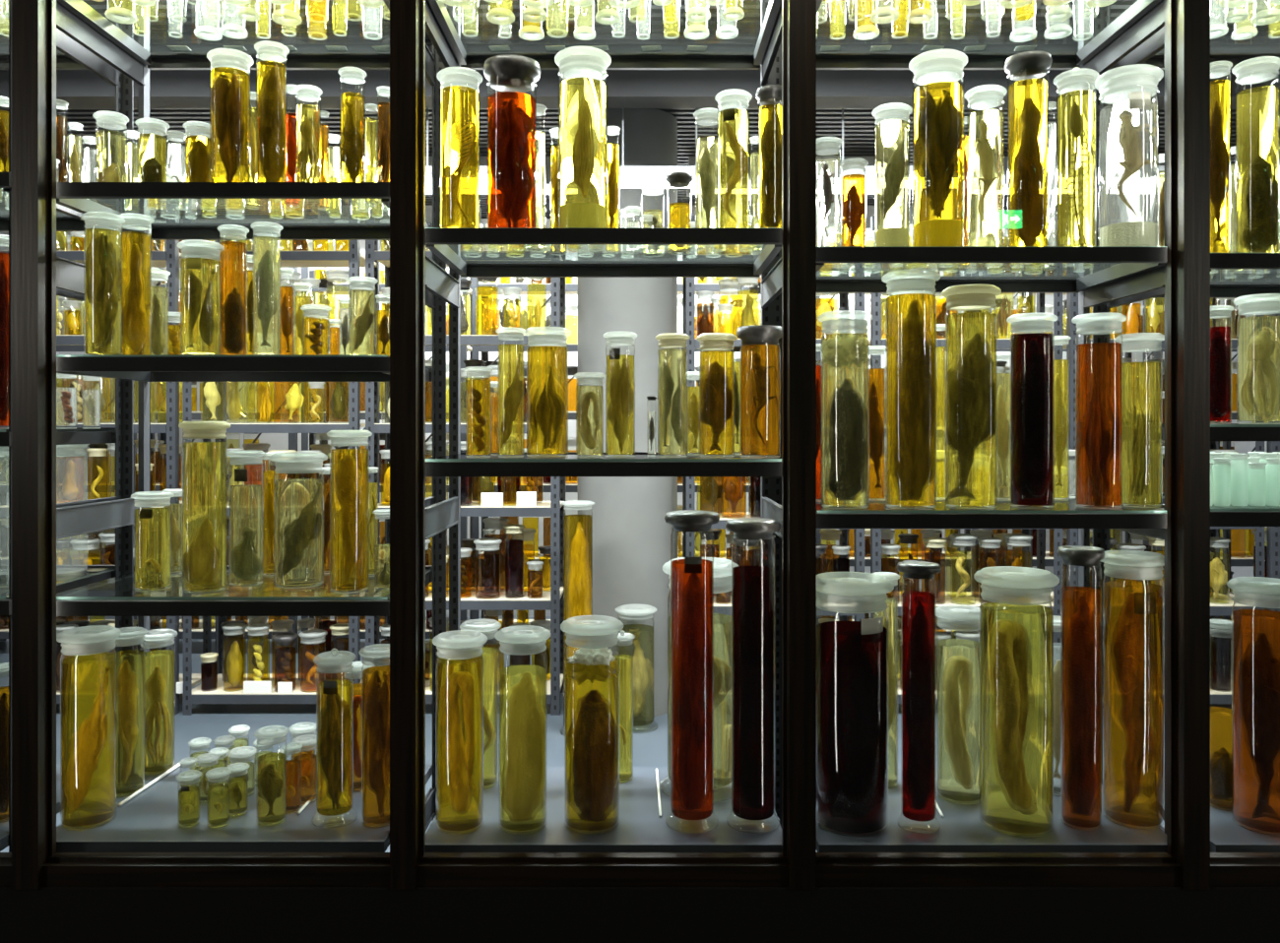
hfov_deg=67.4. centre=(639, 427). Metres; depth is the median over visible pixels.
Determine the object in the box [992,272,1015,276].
jar
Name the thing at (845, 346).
jar
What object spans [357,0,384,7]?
jar
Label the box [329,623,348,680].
jar
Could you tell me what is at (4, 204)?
wall
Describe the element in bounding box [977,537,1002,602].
jar
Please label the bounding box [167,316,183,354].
jar
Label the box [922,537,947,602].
jar
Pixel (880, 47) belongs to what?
paper card
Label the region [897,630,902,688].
jar
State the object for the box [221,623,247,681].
jar
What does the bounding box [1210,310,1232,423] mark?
jar
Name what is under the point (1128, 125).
jar
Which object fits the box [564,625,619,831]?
jar
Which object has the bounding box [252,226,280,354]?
jar
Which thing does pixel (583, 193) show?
jar
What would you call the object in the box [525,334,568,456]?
jar
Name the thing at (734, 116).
jar
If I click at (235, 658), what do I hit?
specimen
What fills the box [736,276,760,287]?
jar
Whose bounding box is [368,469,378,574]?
jar
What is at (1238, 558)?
storage rack
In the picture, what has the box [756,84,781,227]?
jar
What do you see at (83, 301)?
jar
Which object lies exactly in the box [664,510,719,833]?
jar
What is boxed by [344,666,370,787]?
jar
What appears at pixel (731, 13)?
jar
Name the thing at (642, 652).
jar
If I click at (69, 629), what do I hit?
jar
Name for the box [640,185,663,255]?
jar
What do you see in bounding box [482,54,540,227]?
jar
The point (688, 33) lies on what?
jar
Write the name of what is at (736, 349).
jar
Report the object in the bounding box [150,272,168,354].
jar
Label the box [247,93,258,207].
jar
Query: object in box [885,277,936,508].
jar
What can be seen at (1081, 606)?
jar
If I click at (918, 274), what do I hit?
jar
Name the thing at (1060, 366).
jar
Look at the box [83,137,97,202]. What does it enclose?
jar
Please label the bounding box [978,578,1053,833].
jar
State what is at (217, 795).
jar
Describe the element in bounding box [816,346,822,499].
jar
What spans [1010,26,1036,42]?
jar
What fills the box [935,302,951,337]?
squid
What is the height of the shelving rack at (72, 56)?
2.980 m
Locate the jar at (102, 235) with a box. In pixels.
[83,217,123,354]
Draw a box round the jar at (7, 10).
[4,7,8,18]
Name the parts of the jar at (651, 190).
glass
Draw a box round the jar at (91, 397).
[82,376,100,428]
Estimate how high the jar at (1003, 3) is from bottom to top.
0.160 m
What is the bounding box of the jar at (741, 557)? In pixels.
[733,534,760,567]
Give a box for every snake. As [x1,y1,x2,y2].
[305,650,319,687]
[955,556,970,598]
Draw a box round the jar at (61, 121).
[56,101,66,182]
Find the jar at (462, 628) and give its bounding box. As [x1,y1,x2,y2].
[460,627,464,638]
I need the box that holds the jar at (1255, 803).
[1231,586,1279,832]
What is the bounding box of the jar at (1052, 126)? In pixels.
[1043,103,1056,268]
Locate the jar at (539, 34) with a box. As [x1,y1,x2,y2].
[518,21,544,40]
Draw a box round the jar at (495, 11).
[486,0,514,24]
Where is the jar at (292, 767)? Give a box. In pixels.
[283,745,301,810]
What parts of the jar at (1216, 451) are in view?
lid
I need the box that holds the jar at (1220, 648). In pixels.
[1210,618,1231,690]
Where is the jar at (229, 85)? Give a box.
[209,55,250,182]
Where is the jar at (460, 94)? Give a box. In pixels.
[440,73,479,227]
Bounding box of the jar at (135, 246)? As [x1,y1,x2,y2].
[120,218,151,354]
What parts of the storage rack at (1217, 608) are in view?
post, post, post, post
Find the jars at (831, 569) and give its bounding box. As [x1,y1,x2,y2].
[0,0,1266,690]
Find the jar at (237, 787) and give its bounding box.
[227,766,248,814]
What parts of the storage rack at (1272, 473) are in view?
post, post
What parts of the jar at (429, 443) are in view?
lid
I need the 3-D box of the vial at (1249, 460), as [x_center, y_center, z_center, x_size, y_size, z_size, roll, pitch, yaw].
[1.666,0.146,2.620,0.043,0.127,0.043,0,0,41]
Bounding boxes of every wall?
[0,197,59,594]
[1220,215,1266,619]
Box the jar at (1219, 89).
[1210,64,1230,253]
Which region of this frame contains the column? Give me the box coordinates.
[577,108,677,716]
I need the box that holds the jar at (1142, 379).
[1119,340,1162,507]
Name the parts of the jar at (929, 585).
lid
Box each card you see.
[166,45,191,50]
[176,682,183,693]
[222,45,247,51]
[243,681,271,693]
[275,45,297,51]
[277,682,292,693]
[324,45,347,51]
[372,45,389,51]
[481,492,503,507]
[488,45,510,51]
[516,491,536,507]
[545,45,566,51]
[587,45,608,51]
[640,45,661,51]
[686,45,706,51]
[820,45,840,51]
[870,45,892,51]
[920,45,944,51]
[963,45,985,51]
[1014,45,1036,51]
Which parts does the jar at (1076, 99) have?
knob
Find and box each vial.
[1210,452,1224,458]
[1213,457,1231,464]
[1222,451,1238,458]
[1224,461,1242,467]
[1229,453,1249,459]
[1238,460,1249,466]
[1242,456,1259,463]
[1247,451,1265,457]
[1247,462,1267,468]
[1254,456,1267,462]
[1258,452,1277,458]
[1265,457,1279,464]
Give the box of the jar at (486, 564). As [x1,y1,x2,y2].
[473,538,502,597]
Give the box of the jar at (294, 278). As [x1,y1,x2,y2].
[279,271,301,282]
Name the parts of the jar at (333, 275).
lid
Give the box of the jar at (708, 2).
[703,0,725,5]
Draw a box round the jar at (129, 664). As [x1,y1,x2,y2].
[112,633,145,793]
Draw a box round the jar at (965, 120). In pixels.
[958,118,969,264]
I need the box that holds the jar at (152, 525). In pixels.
[133,497,171,589]
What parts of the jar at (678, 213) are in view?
lid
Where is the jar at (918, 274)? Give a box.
[908,272,931,276]
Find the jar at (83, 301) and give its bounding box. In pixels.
[82,301,83,334]
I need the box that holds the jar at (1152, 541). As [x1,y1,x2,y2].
[1146,536,1164,602]
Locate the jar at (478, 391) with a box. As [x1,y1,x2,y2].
[466,371,491,456]
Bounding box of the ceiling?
[0,0,1279,218]
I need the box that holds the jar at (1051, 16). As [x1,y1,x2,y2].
[1045,5,1072,21]
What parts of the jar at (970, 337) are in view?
lid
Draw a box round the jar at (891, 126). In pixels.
[874,109,909,246]
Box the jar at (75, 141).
[68,124,82,182]
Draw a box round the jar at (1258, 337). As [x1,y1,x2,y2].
[1236,301,1279,423]
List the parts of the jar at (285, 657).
lid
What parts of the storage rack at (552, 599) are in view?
post, post, post, post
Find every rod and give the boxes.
[117,763,180,807]
[297,800,311,814]
[655,768,661,817]
[936,803,943,817]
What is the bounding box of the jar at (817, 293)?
[816,292,837,296]
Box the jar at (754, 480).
[750,476,760,517]
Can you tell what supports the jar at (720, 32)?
on the shelving rack at (640, 828)
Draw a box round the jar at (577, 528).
[560,504,592,735]
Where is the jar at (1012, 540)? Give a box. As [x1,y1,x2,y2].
[1003,533,1032,547]
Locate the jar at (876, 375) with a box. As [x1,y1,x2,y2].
[867,349,885,500]
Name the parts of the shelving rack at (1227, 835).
post, rail, glass shelf, glass shelf, glass shelf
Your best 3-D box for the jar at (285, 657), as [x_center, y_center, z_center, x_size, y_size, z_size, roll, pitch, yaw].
[-1.879,1.244,5.081,0.129,0.290,0.127,0,0,0]
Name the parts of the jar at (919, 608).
lid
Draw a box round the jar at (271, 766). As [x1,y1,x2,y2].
[256,730,286,823]
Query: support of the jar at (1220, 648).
on the storage rack at (1217, 608)
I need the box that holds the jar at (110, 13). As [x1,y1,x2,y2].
[105,0,136,24]
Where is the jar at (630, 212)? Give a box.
[625,208,640,252]
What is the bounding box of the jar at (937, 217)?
[912,58,963,246]
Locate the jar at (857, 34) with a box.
[852,24,879,40]
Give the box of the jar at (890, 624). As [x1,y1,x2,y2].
[872,576,898,784]
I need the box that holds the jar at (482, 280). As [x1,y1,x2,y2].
[476,277,498,283]
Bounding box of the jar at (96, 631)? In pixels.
[76,629,109,636]
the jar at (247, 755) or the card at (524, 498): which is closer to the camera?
the jar at (247, 755)
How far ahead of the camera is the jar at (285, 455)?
5.04 m
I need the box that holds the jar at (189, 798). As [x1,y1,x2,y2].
[177,773,200,825]
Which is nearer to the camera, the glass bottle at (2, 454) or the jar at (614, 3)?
the jar at (614, 3)
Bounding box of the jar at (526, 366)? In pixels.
[524,365,527,423]
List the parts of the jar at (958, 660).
glass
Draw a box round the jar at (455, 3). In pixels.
[442,0,469,6]
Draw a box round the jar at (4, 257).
[0,238,8,428]
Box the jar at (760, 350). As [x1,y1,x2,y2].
[736,324,781,457]
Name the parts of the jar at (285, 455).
lid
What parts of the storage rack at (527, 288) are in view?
post, post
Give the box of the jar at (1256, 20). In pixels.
[1250,8,1279,25]
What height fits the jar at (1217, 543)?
0.340 m
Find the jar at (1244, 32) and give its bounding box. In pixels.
[1230,25,1257,40]
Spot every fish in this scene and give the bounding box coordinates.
[203,382,220,419]
[284,384,303,419]
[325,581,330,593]
[462,389,466,408]
[723,476,743,514]
[816,302,834,336]
[966,310,982,313]
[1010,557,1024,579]
[1210,558,1227,599]
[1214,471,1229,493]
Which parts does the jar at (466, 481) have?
lid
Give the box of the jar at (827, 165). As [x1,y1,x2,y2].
[816,141,840,247]
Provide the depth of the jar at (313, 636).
5.04 m
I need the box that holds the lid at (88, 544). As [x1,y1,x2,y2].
[69,537,100,552]
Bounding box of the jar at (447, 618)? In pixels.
[428,616,448,690]
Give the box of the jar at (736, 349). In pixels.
[730,345,741,451]
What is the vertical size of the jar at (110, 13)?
0.200 m
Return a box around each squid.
[62,460,78,502]
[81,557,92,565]
[331,382,347,419]
[740,294,756,326]
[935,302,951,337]
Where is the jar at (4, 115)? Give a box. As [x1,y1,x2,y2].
[0,98,8,171]
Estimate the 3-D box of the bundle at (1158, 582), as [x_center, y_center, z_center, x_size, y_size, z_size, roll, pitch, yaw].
[2.760,0.804,5.088,0.085,0.206,0.049,0,0,29]
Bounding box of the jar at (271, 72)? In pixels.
[256,45,286,182]
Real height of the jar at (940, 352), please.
0.518 m
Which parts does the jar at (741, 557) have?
lid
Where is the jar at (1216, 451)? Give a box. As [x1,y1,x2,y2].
[1210,449,1238,493]
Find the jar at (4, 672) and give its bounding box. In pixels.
[0,666,8,820]
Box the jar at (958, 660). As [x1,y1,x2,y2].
[936,612,980,801]
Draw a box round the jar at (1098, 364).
[1074,320,1123,508]
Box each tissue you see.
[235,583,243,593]
[252,644,263,681]
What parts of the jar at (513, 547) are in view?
lid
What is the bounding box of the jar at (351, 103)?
[339,70,364,182]
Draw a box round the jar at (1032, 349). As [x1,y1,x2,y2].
[1009,320,1054,508]
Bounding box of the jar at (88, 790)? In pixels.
[60,634,117,827]
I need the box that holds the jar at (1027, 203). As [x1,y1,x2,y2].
[1004,50,1052,246]
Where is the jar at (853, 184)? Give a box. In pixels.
[840,162,866,246]
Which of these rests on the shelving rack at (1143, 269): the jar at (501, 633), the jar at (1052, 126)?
the jar at (1052, 126)
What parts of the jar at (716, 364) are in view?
lid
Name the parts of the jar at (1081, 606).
lid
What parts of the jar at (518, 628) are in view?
lid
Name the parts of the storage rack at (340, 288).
post, post, post, post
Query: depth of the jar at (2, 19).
2.75 m
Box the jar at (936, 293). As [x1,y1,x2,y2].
[932,292,942,296]
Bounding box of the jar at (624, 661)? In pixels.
[613,631,633,779]
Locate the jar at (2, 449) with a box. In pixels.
[0,447,8,587]
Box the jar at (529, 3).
[520,0,553,8]
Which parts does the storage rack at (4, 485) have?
post, post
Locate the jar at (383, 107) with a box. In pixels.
[377,88,389,182]
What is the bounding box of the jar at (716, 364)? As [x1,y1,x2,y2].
[696,332,737,456]
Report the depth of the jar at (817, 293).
5.06 m
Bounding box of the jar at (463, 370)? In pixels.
[460,368,482,423]
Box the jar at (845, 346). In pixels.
[820,319,869,508]
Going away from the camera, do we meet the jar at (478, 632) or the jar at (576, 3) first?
the jar at (576, 3)
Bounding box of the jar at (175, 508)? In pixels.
[163,492,183,573]
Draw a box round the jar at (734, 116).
[717,94,749,227]
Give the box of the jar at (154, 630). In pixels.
[136,627,161,636]
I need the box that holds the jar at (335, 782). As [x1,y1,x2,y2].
[312,648,357,829]
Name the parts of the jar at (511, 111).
lid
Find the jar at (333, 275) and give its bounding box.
[324,268,348,318]
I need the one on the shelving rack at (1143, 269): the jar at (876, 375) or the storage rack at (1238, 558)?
the jar at (876, 375)
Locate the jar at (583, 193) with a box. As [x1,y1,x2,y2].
[558,55,607,227]
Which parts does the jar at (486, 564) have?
lid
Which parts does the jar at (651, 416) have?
glass, lid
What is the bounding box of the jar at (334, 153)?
[325,135,339,211]
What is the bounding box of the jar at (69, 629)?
[56,623,78,691]
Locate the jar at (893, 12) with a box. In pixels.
[869,0,898,23]
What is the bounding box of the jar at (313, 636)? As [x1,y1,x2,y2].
[298,629,327,644]
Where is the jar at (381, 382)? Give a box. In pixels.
[381,382,389,423]
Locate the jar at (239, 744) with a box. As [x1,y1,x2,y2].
[229,727,249,764]
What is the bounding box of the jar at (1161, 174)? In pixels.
[1157,156,1164,246]
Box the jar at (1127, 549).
[1115,543,1146,557]
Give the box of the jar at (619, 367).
[605,336,635,456]
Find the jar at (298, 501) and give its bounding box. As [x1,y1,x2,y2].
[273,460,324,585]
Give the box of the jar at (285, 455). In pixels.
[267,449,297,479]
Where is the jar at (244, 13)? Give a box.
[237,6,259,21]
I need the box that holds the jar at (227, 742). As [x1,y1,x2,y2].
[214,738,233,768]
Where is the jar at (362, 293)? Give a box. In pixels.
[348,280,375,354]
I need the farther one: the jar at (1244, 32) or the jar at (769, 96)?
the jar at (1244, 32)
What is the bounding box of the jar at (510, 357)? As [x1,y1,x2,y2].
[497,332,524,456]
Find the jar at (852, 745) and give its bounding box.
[816,584,888,833]
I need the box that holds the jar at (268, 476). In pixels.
[261,455,279,574]
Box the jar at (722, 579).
[660,569,732,802]
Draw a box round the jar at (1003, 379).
[995,355,1011,500]
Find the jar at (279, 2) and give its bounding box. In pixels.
[265,0,292,4]
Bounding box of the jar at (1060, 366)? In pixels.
[1053,339,1069,500]
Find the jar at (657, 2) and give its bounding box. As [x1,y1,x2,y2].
[652,0,671,5]
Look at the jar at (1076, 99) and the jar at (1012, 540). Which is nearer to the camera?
the jar at (1076, 99)
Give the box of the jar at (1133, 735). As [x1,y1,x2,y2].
[1102,560,1164,827]
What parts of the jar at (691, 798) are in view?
lid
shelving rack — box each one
[0,0,132,852]
[56,0,446,852]
[425,0,781,852]
[771,0,1166,852]
[1092,4,1279,852]
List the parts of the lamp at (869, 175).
suspension rod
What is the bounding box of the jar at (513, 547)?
[503,524,524,596]
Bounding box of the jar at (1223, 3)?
[1218,0,1254,7]
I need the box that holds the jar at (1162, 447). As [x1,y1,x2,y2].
[1160,446,1164,493]
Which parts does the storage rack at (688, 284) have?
post, post, post, post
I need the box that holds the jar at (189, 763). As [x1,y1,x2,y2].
[180,760,195,788]
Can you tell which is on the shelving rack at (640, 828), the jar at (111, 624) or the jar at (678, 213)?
the jar at (678, 213)
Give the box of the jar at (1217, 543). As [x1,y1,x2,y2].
[1210,537,1230,602]
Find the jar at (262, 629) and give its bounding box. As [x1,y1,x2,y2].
[246,623,270,681]
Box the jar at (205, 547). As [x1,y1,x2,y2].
[178,421,230,590]
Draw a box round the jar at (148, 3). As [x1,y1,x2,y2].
[129,0,155,6]
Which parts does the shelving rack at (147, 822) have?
rail, rail, rail, rail, post, glass shelf, glass shelf, rail, rail, rail, rail, post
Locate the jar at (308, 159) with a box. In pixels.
[295,88,320,182]
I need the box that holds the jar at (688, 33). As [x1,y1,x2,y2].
[684,4,709,39]
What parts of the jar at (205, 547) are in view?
lid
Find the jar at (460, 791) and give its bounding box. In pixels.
[435,639,483,831]
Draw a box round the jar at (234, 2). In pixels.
[220,0,251,4]
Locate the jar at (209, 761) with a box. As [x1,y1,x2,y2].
[196,756,218,801]
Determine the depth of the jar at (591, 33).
2.85 m
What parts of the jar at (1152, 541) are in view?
lid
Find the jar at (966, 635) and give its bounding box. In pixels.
[953,631,980,642]
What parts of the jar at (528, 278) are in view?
lid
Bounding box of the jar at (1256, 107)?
[1235,63,1279,253]
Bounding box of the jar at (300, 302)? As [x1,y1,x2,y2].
[293,285,310,354]
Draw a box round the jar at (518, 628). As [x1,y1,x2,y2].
[508,623,531,666]
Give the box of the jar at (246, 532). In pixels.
[228,455,263,584]
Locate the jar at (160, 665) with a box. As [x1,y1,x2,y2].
[139,634,175,772]
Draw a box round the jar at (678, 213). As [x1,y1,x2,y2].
[665,171,693,252]
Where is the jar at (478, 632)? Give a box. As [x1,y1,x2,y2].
[462,625,498,786]
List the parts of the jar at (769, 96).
lid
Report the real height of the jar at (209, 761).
0.126 m
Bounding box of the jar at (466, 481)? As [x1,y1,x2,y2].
[460,441,471,505]
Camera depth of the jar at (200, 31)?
2.85 m
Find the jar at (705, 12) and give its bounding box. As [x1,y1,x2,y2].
[685,6,710,22]
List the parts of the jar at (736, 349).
lid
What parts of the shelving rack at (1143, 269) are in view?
post, rail, rail, glass shelf, glass shelf, post, rail, rail, post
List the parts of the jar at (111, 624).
lid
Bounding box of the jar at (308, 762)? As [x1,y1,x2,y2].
[293,739,317,801]
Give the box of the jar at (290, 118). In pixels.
[285,86,299,205]
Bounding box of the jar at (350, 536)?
[329,437,369,590]
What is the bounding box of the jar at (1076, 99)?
[1056,66,1095,246]
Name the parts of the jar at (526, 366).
lid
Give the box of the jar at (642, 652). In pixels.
[617,608,658,733]
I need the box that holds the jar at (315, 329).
[303,309,329,354]
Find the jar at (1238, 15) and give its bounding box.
[1223,7,1248,22]
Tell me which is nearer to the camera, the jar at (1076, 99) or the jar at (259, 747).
the jar at (1076, 99)
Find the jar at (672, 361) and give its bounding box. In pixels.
[655,332,689,456]
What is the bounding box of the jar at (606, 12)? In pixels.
[595,8,620,24]
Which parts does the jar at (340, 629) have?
lid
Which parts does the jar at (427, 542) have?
lid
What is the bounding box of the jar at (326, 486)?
[319,469,330,572]
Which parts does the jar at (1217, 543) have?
lid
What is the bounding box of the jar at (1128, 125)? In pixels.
[1098,73,1158,246]
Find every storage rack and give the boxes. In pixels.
[0,215,211,715]
[0,269,154,640]
[132,267,316,653]
[183,215,380,715]
[301,267,471,639]
[365,215,565,715]
[471,277,577,639]
[677,283,760,566]
[682,215,864,621]
[816,270,978,639]
[854,215,1062,703]
[963,270,1150,639]
[1036,262,1264,703]
[1125,298,1266,639]
[1222,232,1279,680]
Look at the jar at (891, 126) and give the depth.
2.53 m
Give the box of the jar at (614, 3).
[608,0,639,8]
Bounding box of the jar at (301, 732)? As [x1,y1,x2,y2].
[290,726,316,760]
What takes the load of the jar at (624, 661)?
on the shelving rack at (640, 828)
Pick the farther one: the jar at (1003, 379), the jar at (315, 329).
the jar at (1003, 379)
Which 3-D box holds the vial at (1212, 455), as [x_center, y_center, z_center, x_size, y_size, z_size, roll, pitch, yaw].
[1.572,0.140,2.620,0.043,0.139,0.043,0,0,0]
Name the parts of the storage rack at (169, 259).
post, post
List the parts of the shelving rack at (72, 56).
post, glass shelf, rail, glass shelf, rail, rail, post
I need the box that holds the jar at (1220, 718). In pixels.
[1210,625,1233,807]
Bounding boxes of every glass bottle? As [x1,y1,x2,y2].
[0,451,8,456]
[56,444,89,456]
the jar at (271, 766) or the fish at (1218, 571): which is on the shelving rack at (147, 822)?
the jar at (271, 766)
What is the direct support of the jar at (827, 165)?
on the shelving rack at (1143, 269)
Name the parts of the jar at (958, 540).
lid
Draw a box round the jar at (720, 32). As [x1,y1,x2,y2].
[715,24,738,39]
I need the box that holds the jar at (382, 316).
[376,297,389,355]
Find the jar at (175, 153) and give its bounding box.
[167,132,185,202]
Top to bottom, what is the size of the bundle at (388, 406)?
0.175 m
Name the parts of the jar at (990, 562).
lid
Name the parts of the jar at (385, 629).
lid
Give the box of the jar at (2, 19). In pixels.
[0,2,5,23]
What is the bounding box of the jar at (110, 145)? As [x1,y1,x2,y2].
[95,115,127,182]
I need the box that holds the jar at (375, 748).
[361,649,389,824]
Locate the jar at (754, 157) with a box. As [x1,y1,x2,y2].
[750,137,762,252]
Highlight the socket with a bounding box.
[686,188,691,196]
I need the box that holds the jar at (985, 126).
[967,90,1004,246]
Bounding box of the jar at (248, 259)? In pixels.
[246,256,254,354]
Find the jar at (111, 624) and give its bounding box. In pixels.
[107,619,138,653]
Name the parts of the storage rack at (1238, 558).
post, post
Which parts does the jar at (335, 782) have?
knob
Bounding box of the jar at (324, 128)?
[319,112,328,208]
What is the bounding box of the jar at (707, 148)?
[695,112,718,227]
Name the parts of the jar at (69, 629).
lid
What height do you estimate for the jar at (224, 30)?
0.180 m
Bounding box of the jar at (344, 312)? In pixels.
[339,299,350,354]
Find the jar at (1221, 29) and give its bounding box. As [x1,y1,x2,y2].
[1210,23,1228,39]
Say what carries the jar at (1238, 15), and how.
on the shelving rack at (1227, 835)
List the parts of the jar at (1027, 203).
lid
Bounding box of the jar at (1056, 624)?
[1052,620,1062,793]
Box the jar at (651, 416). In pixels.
[646,396,656,455]
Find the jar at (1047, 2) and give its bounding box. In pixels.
[1042,0,1071,5]
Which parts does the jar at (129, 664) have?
glass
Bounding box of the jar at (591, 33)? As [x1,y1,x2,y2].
[574,14,595,40]
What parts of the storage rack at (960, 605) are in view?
post, post, post, post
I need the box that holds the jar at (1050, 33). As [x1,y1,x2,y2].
[1044,3,1072,39]
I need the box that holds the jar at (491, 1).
[483,0,503,2]
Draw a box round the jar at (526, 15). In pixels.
[521,6,547,22]
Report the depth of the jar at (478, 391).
2.54 m
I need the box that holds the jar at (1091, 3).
[1087,0,1116,7]
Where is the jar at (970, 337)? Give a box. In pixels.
[941,283,1001,508]
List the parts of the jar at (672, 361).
lid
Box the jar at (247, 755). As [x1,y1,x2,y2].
[228,750,255,793]
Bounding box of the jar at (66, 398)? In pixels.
[56,373,76,428]
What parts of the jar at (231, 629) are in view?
lid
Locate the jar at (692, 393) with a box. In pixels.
[686,375,700,454]
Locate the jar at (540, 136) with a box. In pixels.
[528,106,545,249]
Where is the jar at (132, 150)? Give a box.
[125,131,138,211]
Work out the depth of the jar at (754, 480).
5.05 m
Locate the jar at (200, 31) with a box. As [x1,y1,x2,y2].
[193,25,222,40]
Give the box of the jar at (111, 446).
[106,443,115,450]
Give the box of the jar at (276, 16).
[271,1,301,25]
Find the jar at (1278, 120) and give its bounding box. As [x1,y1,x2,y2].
[1278,120,1279,253]
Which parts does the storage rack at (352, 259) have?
post, post, post, post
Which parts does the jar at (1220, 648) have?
lid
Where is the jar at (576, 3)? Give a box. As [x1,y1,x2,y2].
[567,0,594,6]
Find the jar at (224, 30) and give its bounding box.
[219,23,248,39]
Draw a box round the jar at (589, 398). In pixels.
[576,377,602,456]
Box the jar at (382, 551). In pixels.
[374,512,389,587]
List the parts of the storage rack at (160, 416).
post, post, post, post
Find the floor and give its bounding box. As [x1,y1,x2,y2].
[0,616,1233,852]
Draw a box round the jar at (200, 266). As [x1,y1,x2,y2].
[180,246,221,354]
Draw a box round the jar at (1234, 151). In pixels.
[1229,148,1242,273]
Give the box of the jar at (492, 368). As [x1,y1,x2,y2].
[486,365,497,377]
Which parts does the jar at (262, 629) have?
lid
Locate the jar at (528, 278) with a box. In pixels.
[526,277,546,334]
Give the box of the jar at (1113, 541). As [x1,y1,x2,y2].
[1089,537,1116,548]
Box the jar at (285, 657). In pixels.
[271,633,298,690]
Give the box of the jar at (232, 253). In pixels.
[219,229,247,354]
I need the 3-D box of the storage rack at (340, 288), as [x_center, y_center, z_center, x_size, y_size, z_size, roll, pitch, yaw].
[-1.695,0.200,6.552,1.090,2.600,0.419,0,0,0]
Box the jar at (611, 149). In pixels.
[606,128,619,252]
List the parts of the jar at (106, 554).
lid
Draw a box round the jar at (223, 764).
[209,750,227,783]
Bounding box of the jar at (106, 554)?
[98,531,115,596]
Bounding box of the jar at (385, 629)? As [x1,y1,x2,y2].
[379,624,389,650]
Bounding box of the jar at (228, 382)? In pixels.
[228,382,249,423]
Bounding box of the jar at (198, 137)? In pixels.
[185,125,210,182]
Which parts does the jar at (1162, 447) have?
lid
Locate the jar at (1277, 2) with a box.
[1270,0,1279,4]
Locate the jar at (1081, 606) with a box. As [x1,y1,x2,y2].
[1057,545,1105,828]
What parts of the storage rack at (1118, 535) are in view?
post, post, post, post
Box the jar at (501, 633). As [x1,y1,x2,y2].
[480,629,506,644]
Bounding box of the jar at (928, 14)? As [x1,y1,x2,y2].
[906,7,932,23]
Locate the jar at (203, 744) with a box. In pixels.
[190,740,209,783]
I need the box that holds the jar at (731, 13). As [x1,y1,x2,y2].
[722,6,744,20]
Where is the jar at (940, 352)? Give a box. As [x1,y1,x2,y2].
[935,326,946,499]
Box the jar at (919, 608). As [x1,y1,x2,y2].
[896,561,941,832]
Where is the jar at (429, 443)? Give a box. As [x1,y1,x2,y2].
[425,441,448,498]
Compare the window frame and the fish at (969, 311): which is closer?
the window frame
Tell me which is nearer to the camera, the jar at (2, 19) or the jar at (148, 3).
the jar at (148, 3)
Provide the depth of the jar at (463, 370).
5.02 m
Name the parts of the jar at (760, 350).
lid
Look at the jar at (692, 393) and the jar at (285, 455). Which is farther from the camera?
the jar at (285, 455)
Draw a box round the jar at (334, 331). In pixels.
[329,320,339,354]
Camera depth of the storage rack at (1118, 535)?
6.40 m
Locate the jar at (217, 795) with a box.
[206,770,229,825]
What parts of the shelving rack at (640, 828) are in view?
rail, rail, post, glass shelf, glass shelf, post, rail, rail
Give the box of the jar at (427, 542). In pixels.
[425,539,430,596]
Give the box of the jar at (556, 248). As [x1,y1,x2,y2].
[550,129,565,253]
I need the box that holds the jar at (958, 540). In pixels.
[948,533,977,602]
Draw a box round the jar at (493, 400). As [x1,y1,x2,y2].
[490,384,498,452]
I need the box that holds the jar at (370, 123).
[365,105,377,203]
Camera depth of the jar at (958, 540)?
5.03 m
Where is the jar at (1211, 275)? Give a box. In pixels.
[1210,272,1214,326]
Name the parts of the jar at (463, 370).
lid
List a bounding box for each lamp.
[317,205,481,223]
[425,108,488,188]
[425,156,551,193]
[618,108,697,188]
[686,156,875,196]
[690,205,696,221]
[839,108,1005,188]
[839,205,913,231]
[1002,156,1164,193]
[1056,165,1230,189]
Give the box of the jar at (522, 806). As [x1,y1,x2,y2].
[498,634,547,831]
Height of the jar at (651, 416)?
0.166 m
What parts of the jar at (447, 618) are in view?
lid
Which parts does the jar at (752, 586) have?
lid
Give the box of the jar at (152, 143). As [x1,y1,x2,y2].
[137,122,167,182]
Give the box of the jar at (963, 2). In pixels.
[960,0,983,5]
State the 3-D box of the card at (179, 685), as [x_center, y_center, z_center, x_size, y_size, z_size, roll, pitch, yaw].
[-2.384,1.361,5.014,0.077,0.056,0.012,0,0,0]
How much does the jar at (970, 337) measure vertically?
0.589 m
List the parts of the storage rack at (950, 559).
post, post, post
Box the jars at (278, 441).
[59,218,1220,616]
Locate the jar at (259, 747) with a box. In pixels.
[254,742,273,783]
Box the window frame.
[0,0,1279,942]
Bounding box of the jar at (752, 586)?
[725,517,780,833]
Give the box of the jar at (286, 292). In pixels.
[279,269,294,354]
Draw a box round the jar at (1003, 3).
[999,0,1032,8]

